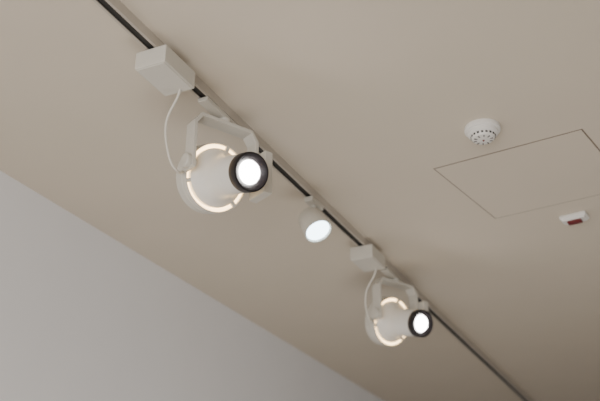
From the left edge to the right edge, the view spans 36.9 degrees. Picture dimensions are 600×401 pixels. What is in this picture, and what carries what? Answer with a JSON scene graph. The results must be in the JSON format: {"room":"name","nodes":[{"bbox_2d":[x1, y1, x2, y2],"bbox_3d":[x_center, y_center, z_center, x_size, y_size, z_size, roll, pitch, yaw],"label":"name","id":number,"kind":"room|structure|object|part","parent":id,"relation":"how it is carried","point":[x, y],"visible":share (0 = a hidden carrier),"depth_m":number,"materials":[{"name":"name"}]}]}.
{"room":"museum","nodes":[
{"label":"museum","id":0,"kind":"room"},
{"bbox_2d":[0,171,382,400],"bbox_3d":[-0.521,1.843,3.690,0.100,3.100,13.000,-12,-28,23],"label":"wall","id":1,"kind":"structure","parent":0,"point":[85,316],"depth_m":3.65,"materials":[{"name":"paint"}]},
{"bbox_2d":[0,0,599,400],"bbox_3d":[2.772,-0.280,2.977,7.394,0.100,13.000,-12,-28,23],"label":"ceiling","id":2,"kind":"structure","parent":0,"point":[363,99],"depth_m":3.07,"materials":[{"name":"paint"}]},
{"bbox_2d":[93,0,532,400],"bbox_3d":[0.584,0.475,4.384,0.036,0.032,10.000,-12,-28,23],"label":"track","id":3,"kind":"object","parent":2,"relation":"attached to","point":[115,9],"visible":0.58,"depth_m":3.22,"materials":[{"name":"metal"}]},
{"bbox_2d":[135,44,272,213],"bbox_3d":[-0.281,-0.173,2.645,0.321,0.316,0.555,-12,-28,23],"label":"spotlight","id":4,"kind":"object","parent":3,"relation":"hanging from","point":[212,178],"visible":1,"depth_m":2.67,"materials":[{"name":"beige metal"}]},
{"bbox_3d":[-0.380,-0.340,2.532,0.090,0.003,0.145,-12,-28,23],"label":"driver box lid","id":5,"kind":"part","parent":4,"relation":"part of","materials":[{"name":"white plastic"}]},
{"bbox_3d":[-0.330,-0.117,2.676,0.036,0.046,0.046,18,-31,-33],"label":"tilt knob","id":6,"kind":"part","parent":4,"relation":"part of","materials":[{"name":"white plastic"}]},
{"bbox_2d":[298,196,331,242],"bbox_3d":[0.058,0.069,3.316,0.113,0.168,0.128,14,-29,-27],"label":"track spotlight","id":7,"kind":"object","parent":3,"relation":"hanging from","point":[314,224],"visible":1,"depth_m":3.28,"materials":[{"name":"white metal"}]},
{"bbox_2d":[350,244,432,345],"bbox_3d":[0.386,0.437,3.904,0.321,0.316,0.555,-12,-28,23],"label":"spotlight","id":8,"kind":"object","parent":3,"relation":"hanging from","point":[388,320],"visible":1,"depth_m":3.94,"materials":[{"name":"beige metal"}]},
{"bbox_3d":[0.287,0.270,3.791,0.090,0.003,0.145,-12,-28,23],"label":"driver box lid","id":9,"kind":"part","parent":8,"relation":"part of","materials":[{"name":"white plastic"}]},
{"bbox_3d":[0.337,0.493,3.936,0.036,0.046,0.046,18,-31,-33],"label":"tilt knob","id":10,"kind":"part","parent":8,"relation":"part of","materials":[{"name":"white plastic"}]},
{"bbox_2d":[464,118,500,144],"bbox_3d":[0.597,-0.216,2.936,0.118,0.050,0.118,-12,-28,23],"label":"smoke detector","id":11,"kind":"object","parent":2,"relation":"attached to","point":[482,131],"visible":1,"depth_m":2.91,"materials":[{"name":"plastic"}]},
{"bbox_2d":[434,129,599,218],"bbox_3d":[0.852,-0.081,3.271,0.564,0.001,0.522,-15,-30,28],"label":"shadow gap","id":12,"kind":"object","parent":2,"relation":"attached to","point":[579,129],"visible":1,"depth_m":3.12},
{"bbox_2d":[435,130,599,217],"bbox_3d":[0.852,-0.081,3.271,0.555,0.002,0.513,-15,-30,28],"label":"access hatch","id":13,"kind":"object","parent":2,"relation":"attached to","point":[566,167],"depth_m":3.24,"materials":[{"name":"paint"}]},
{"bbox_2d":[559,211,589,225],"bbox_3d":[1.085,0.074,3.556,0.105,0.033,0.060,-16,-30,30],"label":"indicator","id":14,"kind":"object","parent":2,"relation":"in","point":[577,217],"visible":1,"depth_m":3.54,"materials":[{"name":"plastic"}]}
]}

